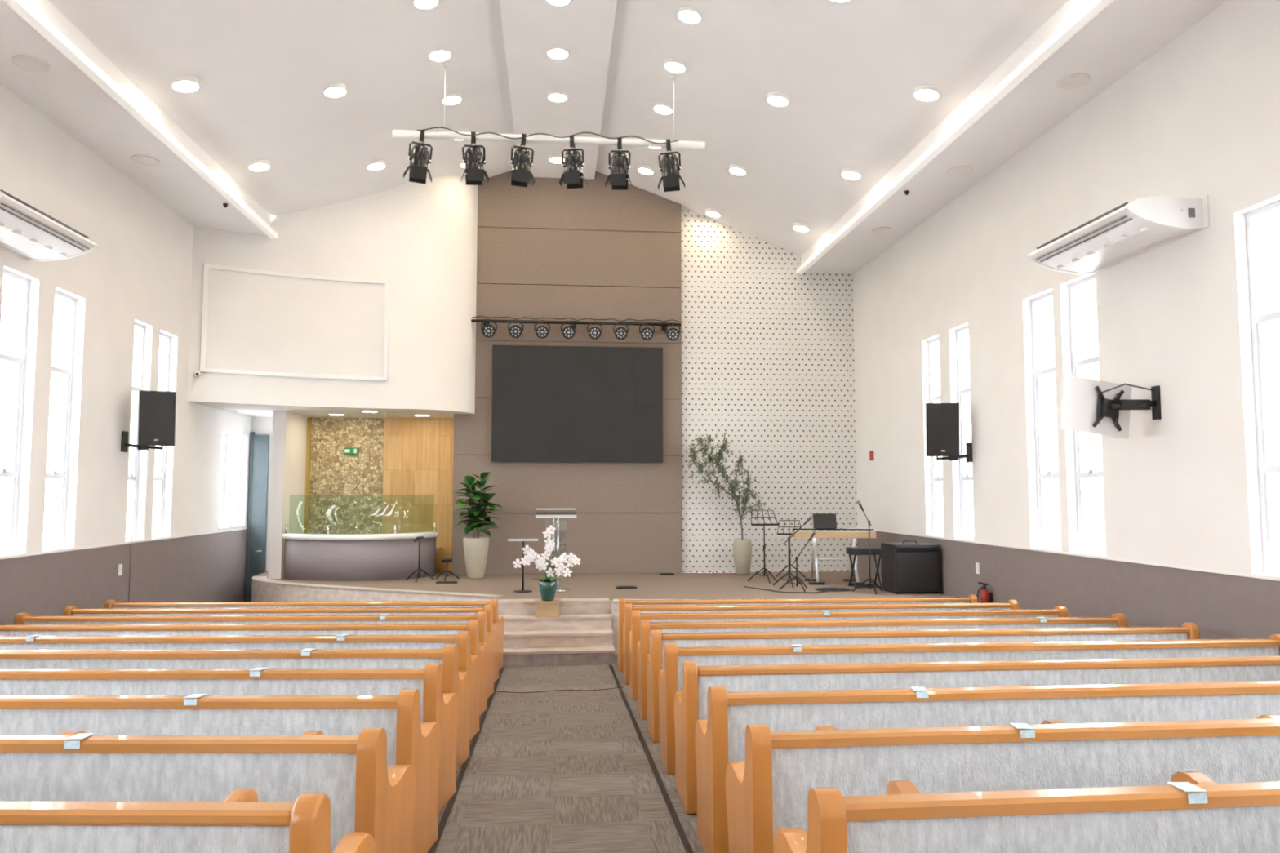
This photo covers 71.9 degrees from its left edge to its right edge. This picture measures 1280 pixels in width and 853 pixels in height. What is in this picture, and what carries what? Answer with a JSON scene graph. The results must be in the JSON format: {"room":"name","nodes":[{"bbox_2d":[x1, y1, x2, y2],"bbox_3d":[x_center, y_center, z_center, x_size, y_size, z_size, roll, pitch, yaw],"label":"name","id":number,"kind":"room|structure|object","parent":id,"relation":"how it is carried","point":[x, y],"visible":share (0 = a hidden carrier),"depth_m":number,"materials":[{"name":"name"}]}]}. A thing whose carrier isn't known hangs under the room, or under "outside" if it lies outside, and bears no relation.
{"room":"church","nodes":[
{"label":"church","id":0,"kind":"room"},
{"bbox_2d":[0,84,252,624],"bbox_3d":[-6.056,-0.814,5.317,0.250,6.600,21.600,0,-4,-5],"label":"wall","id":1,"kind":"structure","parent":0,"point":[140,271],"depth_m":10.67,"materials":[{"name":"beige paint"}]},
{"bbox_2d":[0,269,29,559],"bbox_3d":[-6.344,-0.129,8.846,0.180,2.870,0.600,0,-4,-5],"label":"window","id":2,"kind":"structure","parent":1,"relation":"in","point":[14,473],"depth_m":9.06,"materials":[{"name":"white glass"}]},
{"bbox_2d":[0,189,98,261],"bbox_3d":[-5.860,-1.891,8.271,0.689,0.280,1.670,0,-4,-5],"label":"air conditioner","id":3,"kind":"object","parent":1,"relation":"attached to","point":[28,233],"visible":1,"depth_m":8.43,"materials":[{"name":"white plastic"}]},
{"bbox_2d":[42,290,75,553],"bbox_3d":[-6.431,-0.063,9.744,0.180,2.870,0.610,0,-4,-5],"label":"window","id":4,"kind":"structure","parent":1,"relation":"in","point":[67,372],"depth_m":9.96,"materials":[{"name":"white glass"}]},
{"bbox_2d":[117,564,122,575],"bbox_3d":[-6.486,1.789,11.008,0.018,0.140,0.080,0,-4,-5],"label":"light switch","id":5,"kind":"object","parent":1,"relation":"attached to","point":[120,566],"visible":1,"depth_m":11.00,"materials":[{"name":"white plastic"}]},
{"bbox_2d":[1,528,247,559],"bbox_3d":[-5.920,1.035,5.145,0.012,0.020,20.900,0,-4,-5],"label":"trim","id":6,"kind":"structure","parent":1,"relation":"attached to","point":[117,544],"depth_m":10.98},
{"bbox_2d":[128,457,135,602],"bbox_3d":[-6.505,1.627,11.265,0.012,2.500,0.059,1,-4,-17],"label":"cable","id":7,"kind":"object","parent":1,"relation":"attached to","point":[135,458],"visible":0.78,"depth_m":11.29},
{"bbox_2d":[125,322,145,543],"bbox_3d":[-6.600,0.065,11.496,0.180,2.870,0.500,0,-4,-5],"label":"window","id":8,"kind":"structure","parent":1,"relation":"in","point":[140,327],"depth_m":11.67,"materials":[{"name":"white glass"}]},
{"bbox_2d":[120,390,176,452],"bbox_3d":[-6.170,-0.073,11.081,0.614,0.786,0.417,2,-5,-22],"label":"loudspeaker","id":9,"kind":"object","parent":1,"relation":"attached to","point":[157,409],"visible":1,"depth_m":10.97,"materials":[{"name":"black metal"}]},
{"bbox_2d":[151,332,171,540],"bbox_3d":[-6.673,0.121,12.256,0.180,2.870,0.570,0,-4,-5],"label":"window","id":10,"kind":"structure","parent":1,"relation":"in","point":[161,477],"depth_m":12.44,"materials":[{"name":"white glass"}]},
{"bbox_2d":[218,433,231,529],"bbox_3d":[-6.896,0.893,14.520,0.180,1.580,0.480,0,-4,-5],"label":"window","id":11,"kind":"structure","parent":1,"relation":"in","point":[224,435],"depth_m":14.71,"materials":[{"name":"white glass"}]},
{"bbox_2d":[232,435,245,528],"bbox_3d":[-6.961,0.942,15.190,0.180,1.580,0.570,0,-4,-5],"label":"window","id":12,"kind":"structure","parent":1,"relation":"in","point":[237,485],"depth_m":15.42,"materials":[{"name":"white glass"}]},
{"bbox_2d":[2,0,277,238],"bbox_3d":[-4.793,-3.651,4.363,0.100,0.080,18.850,0,-4,-5],"label":"strip light","id":13,"kind":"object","parent":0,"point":[28,13],"depth_m":8.90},
{"bbox_2d":[251,417,384,572],"bbox_3d":[-5.785,1.550,15.823,2.330,3.420,0.150,0,-4,-5],"label":"wall","id":14,"kind":"structure","parent":0,"point":[345,490],"depth_m":15.84,"materials":[{"name":"gold tile"}]},
{"bbox_2d":[244,431,269,601],"bbox_3d":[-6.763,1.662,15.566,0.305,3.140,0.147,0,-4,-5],"label":"door","id":15,"kind":"structure","parent":14,"relation":"in","point":[256,539],"depth_m":15.58,"materials":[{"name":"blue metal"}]},
{"bbox_2d":[343,447,359,454],"bbox_3d":[-5.193,0.440,15.858,0.260,0.120,0.055,0,-4,-5],"label":"exit sign","id":16,"kind":"object","parent":14,"relation":"attached to","point":[347,451],"visible":1,"depth_m":15.84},
{"bbox_2d":[186,175,477,417],"bbox_3d":[-4.803,-2.310,14.715,4.020,4.117,2.800,0,-4,-5],"label":"wall","id":17,"kind":"structure","parent":0,"point":[421,238],"depth_m":14.11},
{"bbox_2d":[200,263,389,380],"bbox_3d":[-5.314,-1.586,13.731,2.696,1.630,0.151,2,-5,-23],"label":"wall frame","id":18,"kind":"object","parent":17,"relation":"attached to","point":[206,266],"visible":1,"depth_m":13.68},
{"bbox_2d":[382,417,453,570],"bbox_3d":[-3.890,1.222,15.989,1.470,2.740,0.230,0,-4,-5],"label":"wall","id":19,"kind":"structure","parent":0,"point":[418,471],"depth_m":15.88,"materials":[{"name":"brown wood"}]},
{"bbox_2d":[451,170,682,574],"bbox_3d":[-1.234,-1.007,15.440,3.940,7.096,0.145,0,-4,-5],"label":"wall","id":20,"kind":"structure","parent":0,"point":[546,248],"depth_m":15.40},
{"bbox_2d":[491,345,662,462],"bbox_3d":[-1.071,-0.386,15.266,2.940,2.000,0.141,0,-4,-5],"label":"wall screen","id":21,"kind":"object","parent":20,"relation":"attached to","point":[550,403],"visible":1,"depth_m":15.19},
{"bbox_2d":[435,654,704,852],"bbox_3d":[-0.585,2.301,5.819,11.380,1.061,22.000,0,-4,-5],"label":"floor","id":22,"kind":"structure","parent":0,"point":[555,771],"depth_m":5.72,"materials":[{"name":"carpet"}]},
{"bbox_2d":[0,787,375,852],"bbox_3d":[-3.171,1.512,2.746,4.555,0.885,0.574,0,-4,1],"label":"pew","id":23,"kind":"object","parent":22,"relation":"on","point":[241,823],"visible":1,"depth_m":2.50,"materials":[{"name":"brown wood"}]},
{"bbox_2d":[0,728,416,852],"bbox_3d":[-3.254,1.616,3.594,4.555,0.886,0.575,0,-4,1],"label":"pew","id":24,"kind":"object","parent":22,"relation":"on","point":[365,796],"visible":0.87,"depth_m":3.35,"materials":[{"name":"fabric"}]},
{"bbox_2d":[0,688,440,852],"bbox_3d":[-3.336,1.719,4.442,4.555,0.886,0.575,0,-4,1],"label":"pew","id":25,"kind":"object","parent":22,"relation":"on","point":[415,744],"visible":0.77,"depth_m":4.21,"materials":[{"name":"fabric"}]},
{"bbox_2d":[0,663,458,813],"bbox_3d":[-3.418,1.822,5.289,4.555,0.886,0.575,0,-4,1],"label":"pew","id":26,"kind":"object","parent":22,"relation":"on","point":[436,706],"visible":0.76,"depth_m":5.06,"materials":[{"name":"brown wood"}]},
{"bbox_2d":[0,644,471,772],"bbox_3d":[-3.500,1.926,6.137,4.555,0.886,0.575,0,-4,1],"label":"pew","id":27,"kind":"object","parent":22,"relation":"on","point":[454,681],"visible":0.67,"depth_m":5.91,"materials":[{"name":"brown wood"}]},
{"bbox_2d":[0,631,480,740],"bbox_3d":[-3.582,2.029,6.985,4.555,0.886,0.575,0,-4,1],"label":"pew","id":28,"kind":"object","parent":22,"relation":"on","point":[467,662],"visible":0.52,"depth_m":6.77,"materials":[{"name":"brown wood"}]},
{"bbox_2d":[0,620,488,715],"bbox_3d":[-3.664,2.132,7.833,4.555,0.885,0.574,0,-4,1],"label":"pew","id":29,"kind":"object","parent":22,"relation":"on","point":[477,648],"visible":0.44,"depth_m":7.62,"materials":[{"name":"brown wood"}]},
{"bbox_2d":[13,611,494,698],"bbox_3d":[-3.747,2.236,8.681,4.555,0.886,0.575,0,-4,1],"label":"pew","id":30,"kind":"object","parent":22,"relation":"on","point":[486,637],"visible":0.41,"depth_m":8.47,"materials":[{"name":"brown wood"}]},
{"bbox_2d":[63,604,500,682],"bbox_3d":[-3.829,2.339,9.528,4.555,0.885,0.574,0,-4,1],"label":"pew","id":31,"kind":"object","parent":22,"relation":"on","point":[69,610],"visible":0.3,"depth_m":9.33,"materials":[{"name":"brown wood"}]},
{"bbox_2d":[104,598,504,670],"bbox_3d":[-3.911,2.442,10.376,4.555,0.885,0.574,0,-4,1],"label":"pew","id":32,"kind":"object","parent":22,"relation":"on","point":[494,602],"visible":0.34,"depth_m":10.17,"materials":[{"name":"brown wood"}]},
{"bbox_2d":[497,613,614,666],"bbox_3d":[-1.081,2.657,11.018,1.492,0.510,0.710,0,-4,-5],"label":"steps","id":33,"kind":"structure","parent":22,"relation":"on","point":[576,638],"depth_m":10.93,"materials":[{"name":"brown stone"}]},
{"bbox_2d":[512,524,580,617],"bbox_3d":[-1.192,1.841,11.297,0.866,1.155,0.461,0,-4,-5],"label":"potted orchid","id":34,"kind":"object","parent":33,"relation":"on","point":[546,606],"visible":1,"depth_m":11.18,"materials":[{"name":"white plant"}]},
{"bbox_2d":[493,686,623,693],"bbox_3d":[-0.834,2.672,8.934,1.365,0.016,0.170,1,-4,-8],"label":"cable","id":35,"kind":"object","parent":22,"relation":"on","point":[621,686],"visible":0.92,"depth_m":8.92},
{"bbox_2d":[427,665,693,852],"bbox_3d":[-0.244,1.929,2.822,1.316,0.756,15.730,0,-4,-5],"label":"strip","id":36,"kind":"object","parent":22,"relation":"on","point":[678,826],"visible":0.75,"depth_m":5.75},
{"bbox_2d":[251,570,955,654],"bbox_3d":[-1.152,2.759,13.579,10.898,0.682,4.555,0,-4,0],"label":"stage platform","id":37,"kind":"object","parent":22,"relation":"on","point":[588,593],"visible":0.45,"depth_m":12.94,"materials":[{"name":"wood"}]},
{"bbox_2d":[267,410,311,578],"bbox_3d":[-5.967,1.155,15.079,0.260,2.740,1.350,0,-4,-5],"label":"column","id":38,"kind":"structure","parent":37,"relation":"on","point":[290,492],"depth_m":14.64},
{"bbox_2d":[282,501,442,581],"bbox_3d":[-4.630,1.825,14.799,2.468,1.358,1.763,0,-4,-5],"label":"tank","id":39,"kind":"object","parent":37,"relation":"on","point":[328,557],"visible":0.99,"depth_m":14.07,"materials":[{"name":"grey stone"}]},
{"bbox_2d":[406,536,434,582],"bbox_3d":[-3.487,2.087,13.908,0.444,0.705,0.393,0,-4,-5],"label":"speaker stand","id":40,"kind":"object","parent":37,"relation":"on","point":[418,575],"visible":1,"depth_m":13.96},
{"bbox_2d":[435,580,457,583],"bbox_3d":[-2.984,2.406,13.638,0.320,0.030,0.140,0,-4,-5],"label":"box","id":41,"kind":"object","parent":37,"relation":"on","point":[445,581],"visible":1,"depth_m":13.58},
{"bbox_2d":[435,557,459,580],"bbox_3d":[-3.100,2.285,14.142,0.374,0.344,0.332,0,-4,-5],"label":"tablet stand","id":42,"kind":"object","parent":37,"relation":"on","point":[446,560],"visible":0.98,"depth_m":14.18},
{"bbox_2d":[451,471,502,578],"bbox_3d":[-2.664,1.617,14.488,0.875,1.729,0.829,0,-4,-5],"label":"fiddle leaf fig","id":43,"kind":"object","parent":37,"relation":"on","point":[475,548],"visible":1,"depth_m":14.37,"materials":[{"name":"green plant"}]},
{"bbox_2d":[507,538,537,592],"bbox_3d":[-1.655,1.961,12.486,0.420,0.750,0.286,0,-4,-5],"label":"stand","id":44,"kind":"object","parent":37,"relation":"on","point":[522,590],"visible":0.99,"depth_m":12.39,"materials":[{"name":"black metal"}]},
{"bbox_2d":[535,508,576,591],"bbox_3d":[-1.210,1.767,12.685,0.580,1.165,0.425,0,-4,-5],"label":"lectern","id":45,"kind":"object","parent":37,"relation":"on","point":[553,516],"visible":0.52,"depth_m":12.68,"materials":[{"name":"glass"}]},
{"bbox_2d":[615,586,636,588],"bbox_3d":[-0.201,2.352,12.903,0.300,0.030,0.140,0,-4,-5],"label":"box","id":46,"kind":"object","parent":37,"relation":"on","point":[616,587],"visible":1,"depth_m":12.84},
{"bbox_2d":[686,432,765,574],"bbox_3d":[1.475,1.313,15.092,1.384,2.422,0.580,0,-4,-5],"label":"tree","id":47,"kind":"object","parent":37,"relation":"on","point":[742,548],"visible":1,"depth_m":15.10,"materials":[{"name":"green plant"}]},
{"bbox_2d":[747,510,778,583],"bbox_3d":[1.967,1.872,13.791,0.478,1.118,0.423,1,-4,-11],"label":"music stand","id":48,"kind":"object","parent":37,"relation":"on","point":[764,568],"visible":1,"depth_m":13.85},
{"bbox_2d":[776,520,804,577],"bbox_3d":[2.452,2.009,14.433,0.478,0.938,0.423,-1,-4,12],"label":"music stand","id":49,"kind":"object","parent":37,"relation":"on","point":[789,534],"visible":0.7,"depth_m":14.51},
{"bbox_2d":[773,515,813,587],"bbox_3d":[2.317,1.869,13.281,0.469,1.049,0.443,3,-5,-34],"label":"microphone stand","id":50,"kind":"object","parent":37,"relation":"on","point":[811,517],"visible":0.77,"depth_m":13.23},
{"bbox_2d":[743,586,852,593],"bbox_3d":[2.259,2.338,12.620,1.564,0.014,0.694,-1,-4,8],"label":"cable","id":51,"kind":"object","parent":37,"relation":"on","point":[822,589],"visible":0.99,"depth_m":12.57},
{"bbox_2d":[779,530,816,591],"bbox_3d":[2.314,1.934,12.773,0.443,0.845,0.419,-4,-6,44],"label":"microphone stand","id":52,"kind":"object","parent":37,"relation":"on","point":[814,533],"visible":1,"depth_m":12.71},
{"bbox_2d":[792,513,875,584],"bbox_3d":[3.011,1.891,13.701,1.240,1.064,0.580,0,-4,4],"label":"keyboard","id":53,"kind":"object","parent":37,"relation":"on","point":[824,525],"visible":0.91,"depth_m":13.62,"materials":[{"name":"brown wood"}]},
{"bbox_2d":[845,546,881,587],"bbox_3d":[3.347,2.091,13.114,0.480,0.578,0.300,0,-4,-5],"label":"bench","id":54,"kind":"object","parent":37,"relation":"on","point":[855,551],"visible":0.79,"depth_m":13.01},
{"bbox_2d":[852,500,882,594],"bbox_3d":[3.244,1.681,12.371,0.444,1.291,0.393,0,-4,-5],"label":"microphone stand","id":55,"kind":"object","parent":37,"relation":"on","point":[858,502],"visible":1,"depth_m":12.41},
{"bbox_2d":[880,539,941,594],"bbox_3d":[3.823,1.968,12.460,0.660,0.731,0.528,0,-4,-5],"label":"amplifier","id":56,"kind":"object","parent":37,"relation":"on","point":[906,566],"visible":1,"depth_m":12.21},
{"bbox_2d":[617,594,977,671],"bbox_3d":[1.859,2.432,10.513,4.232,0.868,0.574,0,-4,-3],"label":"pew","id":57,"kind":"object","parent":22,"relation":"on","point":[972,598],"visible":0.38,"depth_m":10.29,"materials":[{"name":"brown wood"}]},
{"bbox_2d":[622,600,1018,684],"bbox_3d":[1.962,2.329,9.671,4.276,0.867,0.574,0,-4,-3],"label":"pew","id":58,"kind":"object","parent":22,"relation":"on","point":[1011,604],"visible":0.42,"depth_m":9.45,"materials":[{"name":"brown wood"}]},
{"bbox_2d":[629,605,1068,700],"bbox_3d":[2.066,2.227,8.829,4.321,0.867,0.575,0,-4,-4],"label":"pew","id":59,"kind":"object","parent":22,"relation":"on","point":[1059,611],"visible":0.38,"depth_m":8.60,"materials":[{"name":"brown wood"}]},
{"bbox_2d":[636,613,1127,719],"bbox_3d":[2.169,2.124,7.987,4.366,0.866,0.575,0,-4,-4],"label":"pew","id":60,"kind":"object","parent":22,"relation":"on","point":[1117,620],"visible":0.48,"depth_m":7.76,"materials":[{"name":"brown wood"}]},
{"bbox_2d":[646,622,1199,742],"bbox_3d":[2.272,2.021,7.146,4.411,0.864,0.574,0,-4,-4],"label":"pew","id":61,"kind":"object","parent":22,"relation":"on","point":[1188,631],"visible":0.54,"depth_m":6.92,"materials":[{"name":"brown wood"}]},
{"bbox_2d":[657,634,1279,773],"bbox_3d":[2.376,1.919,6.304,4.456,0.864,0.575,0,-4,-4],"label":"pew","id":62,"kind":"object","parent":22,"relation":"on","point":[669,678],"visible":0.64,"depth_m":6.07,"materials":[{"name":"brown wood"}]},
{"bbox_2d":[674,656,1279,813],"bbox_3d":[2.479,1.816,5.464,4.501,0.863,0.574,0,-4,-5],"label":"pew","id":63,"kind":"object","parent":22,"relation":"on","point":[691,704],"visible":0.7,"depth_m":5.20,"materials":[{"name":"brown wood"}]},
{"bbox_2d":[694,680,1279,852],"bbox_3d":[2.560,1.713,4.621,4.500,0.862,0.575,0,-4,-5],"label":"pew","id":64,"kind":"object","parent":22,"relation":"on","point":[719,739],"visible":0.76,"depth_m":4.33,"materials":[{"name":"brown wood"}]},
{"bbox_2d":[725,714,1279,852],"bbox_3d":[2.641,1.611,3.778,4.500,0.861,0.575,0,-4,-5],"label":"pew","id":65,"kind":"object","parent":22,"relation":"on","point":[766,792],"visible":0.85,"depth_m":3.45,"materials":[{"name":"fabric"}]},
{"bbox_2d":[773,770,1279,852],"bbox_3d":[2.721,1.508,2.935,4.500,0.860,0.575,0,-4,-5],"label":"pew","id":66,"kind":"object","parent":22,"relation":"on","point":[1194,813],"visible":1,"depth_m":2.59,"materials":[{"name":"brown wood"}]},
{"bbox_2d":[471,315,680,340],"bbox_3d":[-1.092,-1.685,15.272,3.622,0.381,0.304,0,-4,-5],"label":"light bar","id":67,"kind":"object","parent":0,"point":[488,331],"visible":1,"depth_m":15.19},
{"bbox_2d":[0,0,1227,274],"bbox_3d":[-0.527,-4.534,5.721,11.180,1.980,21.000,0,-4,-5],"label":"ceiling","id":68,"kind":"structure","parent":0,"point":[849,73],"depth_m":10.53,"materials":[{"name":"paint"}]},
{"bbox_2d":[11,55,51,72],"bbox_3d":[-5.633,-3.356,8.163,0.300,0.014,0.300,0,-4,-5],"label":"ceiling speaker","id":69,"kind":"object","parent":68,"relation":"attached to","point":[28,63],"depth_m":8.16},
{"bbox_2d":[130,155,159,165],"bbox_3d":[-5.913,-3.181,10.541,0.300,0.014,0.300,0,-4,-5],"label":"ceiling speaker","id":70,"kind":"object","parent":68,"relation":"attached to","point":[141,159],"depth_m":10.54},
{"bbox_2d":[170,75,199,93],"bbox_3d":[-4.935,-3.726,9.568,0.293,0.138,0.284,0,-4,1],"label":"recessed light","id":71,"kind":"object","parent":68,"relation":"in","point":[185,84],"visible":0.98,"depth_m":9.53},
{"bbox_2d":[248,159,270,171],"bbox_3d":[-5.165,-3.552,11.950,0.293,0.138,0.284,0,-4,1],"label":"recessed light","id":72,"kind":"object","parent":68,"relation":"in","point":[261,165],"visible":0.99,"depth_m":11.91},
{"bbox_2d":[323,83,346,97],"bbox_3d":[-3.746,-4.139,10.821,0.293,0.138,0.284,0,-4,1],"label":"recessed light","id":73,"kind":"object","parent":68,"relation":"in","point":[335,90],"visible":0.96,"depth_m":10.78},
{"bbox_2d":[366,160,386,170],"bbox_3d":[-3.986,-3.957,13.302,0.293,0.138,0.284,0,-4,1],"label":"recessed light","id":74,"kind":"object","parent":68,"relation":"in","point":[376,165],"visible":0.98,"depth_m":13.26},
{"bbox_2d":[413,0,439,9],"bbox_3d":[-2.357,-4.697,9.686,0.293,0.135,0.284,0,-4,1],"label":"recessed light","id":75,"kind":"object","parent":68,"relation":"in","point":[420,4],"visible":1,"depth_m":9.71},
{"bbox_2d":[428,46,451,62],"bbox_3d":[-2.473,-4.610,10.877,0.293,0.135,0.284,0,-4,1],"label":"recessed light","id":76,"kind":"object","parent":68,"relation":"in","point":[439,54],"visible":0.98,"depth_m":10.84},
{"bbox_2d":[441,92,462,105],"bbox_3d":[-2.592,-4.519,12.118,0.293,0.135,0.284,0,-4,1],"label":"recessed light","id":77,"kind":"object","parent":68,"relation":"in","point":[454,98],"visible":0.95,"depth_m":12.07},
{"bbox_2d":[392,62,705,191],"bbox_3d":[-1.133,-3.821,11.298,3.950,1.532,0.353,0,-4,-5],"label":"light bar","id":78,"kind":"object","parent":68,"relation":"hanging from","point":[420,157],"visible":1,"depth_m":11.19,"materials":[{"name":"metal"}]},
{"bbox_2d":[548,155,561,163],"bbox_3d":[-1.380,-4.476,14.700,0.284,0.084,0.284,0,-4,-5],"label":"recessed light","id":79,"kind":"object","parent":68,"relation":"in","point":[554,159],"visible":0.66,"depth_m":14.66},
{"bbox_2d":[546,46,568,59],"bbox_3d":[-1.035,-4.738,11.126,0.284,0.084,0.284,0,-4,-5],"label":"recessed light","id":80,"kind":"object","parent":68,"relation":"in","point":[556,52],"visible":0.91,"depth_m":11.10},
{"bbox_2d":[547,92,568,102],"bbox_3d":[-1.155,-4.647,12.367,0.284,0.084,0.284,0,-4,-5],"label":"recessed light","id":81,"kind":"object","parent":68,"relation":"in","point":[553,96],"visible":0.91,"depth_m":12.35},
{"bbox_2d":[546,0,570,6],"bbox_3d":[-0.915,-4.829,9.885,0.284,0.084,0.284,0,-4,-5],"label":"recessed light","id":82,"kind":"object","parent":68,"relation":"in","point":[555,2],"visible":1,"depth_m":9.95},
{"bbox_2d":[637,164,653,174],"bbox_3d":[0.101,-4.313,14.781,0.293,0.135,0.284,0,-4,1],"label":"recessed light","id":83,"kind":"object","parent":68,"relation":"in","point":[642,169],"visible":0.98,"depth_m":14.72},
{"bbox_2d":[653,102,673,115],"bbox_3d":[0.331,-4.488,12.398,0.293,0.135,0.284,0,-4,1],"label":"recessed light","id":84,"kind":"object","parent":68,"relation":"in","point":[661,108],"visible":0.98,"depth_m":12.35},
{"bbox_2d":[664,57,686,73],"bbox_3d":[0.451,-4.579,11.157,0.293,0.135,0.284,0,-4,1],"label":"recessed light","id":85,"kind":"object","parent":68,"relation":"in","point":[673,65],"visible":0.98,"depth_m":11.11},
{"bbox_2d":[677,5,702,24],"bbox_3d":[0.566,-4.666,9.966,0.293,0.135,0.284,0,-4,1],"label":"recessed light","id":86,"kind":"object","parent":68,"relation":"in","point":[686,14],"visible":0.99,"depth_m":9.93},
{"bbox_2d":[705,208,720,217],"bbox_3d":[1.299,-3.780,15.562,0.293,0.138,0.284,0,-4,1],"label":"recessed light","id":87,"kind":"object","parent":68,"relation":"in","point":[710,212],"visible":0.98,"depth_m":15.50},
{"bbox_2d":[728,164,746,175],"bbox_3d":[1.500,-3.933,13.478,0.293,0.138,0.284,0,-4,1],"label":"recessed light","id":88,"kind":"object","parent":68,"relation":"in","point":[736,170],"visible":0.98,"depth_m":13.43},
{"bbox_2d":[766,91,789,106],"bbox_3d":[1.735,-4.111,11.046,0.293,0.138,0.284,0,-4,1],"label":"recessed light","id":89,"kind":"object","parent":68,"relation":"in","point":[775,99],"visible":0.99,"depth_m":11.00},
{"bbox_2d":[792,222,809,231],"bbox_3d":[2.694,-3.334,14.707,0.293,0.138,0.284,0,-4,1],"label":"recessed light","id":90,"kind":"object","parent":68,"relation":"in","point":[799,227],"visible":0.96,"depth_m":14.65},
{"bbox_2d":[840,167,861,180],"bbox_3d":[2.933,-3.516,12.226,0.293,0.138,0.284,0,-4,1],"label":"recessed light","id":91,"kind":"object","parent":68,"relation":"in","point":[847,173],"visible":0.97,"depth_m":12.18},
{"bbox_2d":[871,226,891,233],"bbox_3d":[3.660,-2.974,13.364,0.300,0.014,0.300,0,-4,-5],"label":"ceiling speaker","id":92,"kind":"object","parent":68,"relation":"attached to","point":[880,229],"depth_m":13.35},
{"bbox_2d":[913,84,940,102],"bbox_3d":[3.173,-3.698,9.744,0.293,0.138,0.284,0,-4,1],"label":"recessed light","id":93,"kind":"object","parent":68,"relation":"in","point":[922,92],"visible":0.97,"depth_m":9.70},
{"bbox_2d":[946,165,973,175],"bbox_3d":[3.950,-3.156,10.887,0.300,0.014,0.300,0,-4,-5],"label":"ceiling speaker","id":94,"kind":"object","parent":68,"relation":"attached to","point":[962,170],"depth_m":10.89},
{"bbox_2d":[1056,73,1090,88],"bbox_3d":[4.180,-3.331,8.505,0.300,0.014,0.300,0,-4,-5],"label":"ceiling speaker","id":95,"kind":"object","parent":68,"relation":"attached to","point":[1075,80],"depth_m":8.50},
{"bbox_2d":[680,206,857,573],"bbox_3d":[2.287,-0.881,15.899,3.180,6.920,0.200,0,-4,-5],"label":"wall","id":96,"kind":"structure","parent":0,"point":[767,348],"depth_m":15.78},
{"bbox_2d":[796,0,1114,274],"bbox_3d":[3.858,-3.538,5.910,0.100,0.080,20.280,0,-4,-5],"label":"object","id":97,"kind":"structure","parent":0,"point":[1090,11],"depth_m":9.17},
{"bbox_2d":[852,0,1279,639],"bbox_3d":[4.924,-0.736,6.372,0.250,6.600,21.600,0,-4,-5],"label":"wall","id":98,"kind":"structure","parent":0,"point":[1198,117],"depth_m":8.53,"materials":[{"name":"beige paint"}]},
{"bbox_2d":[924,337,943,538],"bbox_3d":[4.260,0.149,12.639,0.180,2.870,0.580,0,-4,-5],"label":"window","id":99,"kind":"structure","parent":98,"relation":"in","point":[935,478],"depth_m":12.83,"materials":[{"name":"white glass"}]},
{"bbox_2d":[925,403,972,462],"bbox_3d":[4.001,0.072,11.428,0.589,0.786,0.427,-1,-4,11],"label":"loudspeaker","id":100,"kind":"object","parent":98,"relation":"attached to","point":[942,420],"visible":1,"depth_m":11.28,"materials":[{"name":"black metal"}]},
{"bbox_2d":[953,325,973,542],"bbox_3d":[4.347,0.083,11.746,0.180,2.870,0.560,0,-4,-5],"label":"window","id":101,"kind":"structure","parent":98,"relation":"in","point":[961,392],"depth_m":11.95,"materials":[{"name":"white plastic"}]},
{"bbox_2d":[976,582,992,602],"bbox_3d":[4.238,2.110,10.882,0.210,0.382,0.104,0,-4,-5],"label":"fire extinguisher","id":102,"kind":"object","parent":98,"relation":"attached to","point":[985,597],"visible":0.65,"depth_m":10.85,"materials":[{"name":"red paint"}]},
{"bbox_2d":[1029,291,1061,553],"bbox_3d":[4.533,-0.058,9.815,0.180,2.870,0.610,0,-4,-5],"label":"window","id":103,"kind":"structure","parent":98,"relation":"in","point":[1041,476],"depth_m":10.04,"materials":[{"name":"white plastic"}]},
{"bbox_2d":[856,527,1279,581],"bbox_3d":[4.837,1.081,5.777,0.012,0.020,20.100,0,-4,-5],"label":"trim","id":104,"kind":"structure","parent":98,"relation":"attached to","point":[975,542],"depth_m":8.21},
{"bbox_2d":[1067,274,1106,558],"bbox_3d":[4.606,-0.114,9.056,0.180,2.870,0.620,0,-4,-5],"label":"window","id":105,"kind":"structure","parent":98,"relation":"in","point":[1077,364],"depth_m":9.27,"materials":[{"name":"white plastic"}]},
{"bbox_2d":[1057,374,1161,439],"bbox_3d":[4.204,-0.183,7.972,0.866,0.574,0.286,0,-4,-5],"label":"monitor","id":106,"kind":"object","parent":98,"relation":"attached to","point":[1090,406],"visible":1,"depth_m":7.98,"materials":[{"name":"white plastic"}]},
{"bbox_2d":[1026,195,1209,275],"bbox_3d":[4.295,-1.724,8.081,0.689,0.280,1.630,0,-4,-5],"label":"air conditioner","id":107,"kind":"object","parent":98,"relation":"attached to","point":[1127,231],"visible":1,"depth_m":7.73,"materials":[{"name":"white plastic"}]},
{"bbox_2d":[1245,200,1279,580],"bbox_3d":[4.840,-0.291,6.638,0.180,2.870,0.610,0,-4,-5],"label":"window","id":108,"kind":"structure","parent":98,"relation":"in","point":[1266,469],"depth_m":6.88,"materials":[{"name":"white plastic"}]},
{"label":"outside","id":109,"kind":"structure","parent":0,"visible":0},
{"bbox_2d":[0,524,973,572],"bbox_3d":[-0.959,3.171,9.748,120.000,0.100,100.000,0,-4,-5],"label":"ground","id":110,"kind":"structure","parent":109,"point":[46,532],"depth_m":47.81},
{"bbox_2d":[1047,377,1279,550],"bbox_3d":[14.345,1.262,17.913,6.800,4.900,15.800,0,-4,-5],"label":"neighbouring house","id":111,"kind":"structure","parent":110,"relation":"on","point":[1095,441],"depth_m":21.30,"materials":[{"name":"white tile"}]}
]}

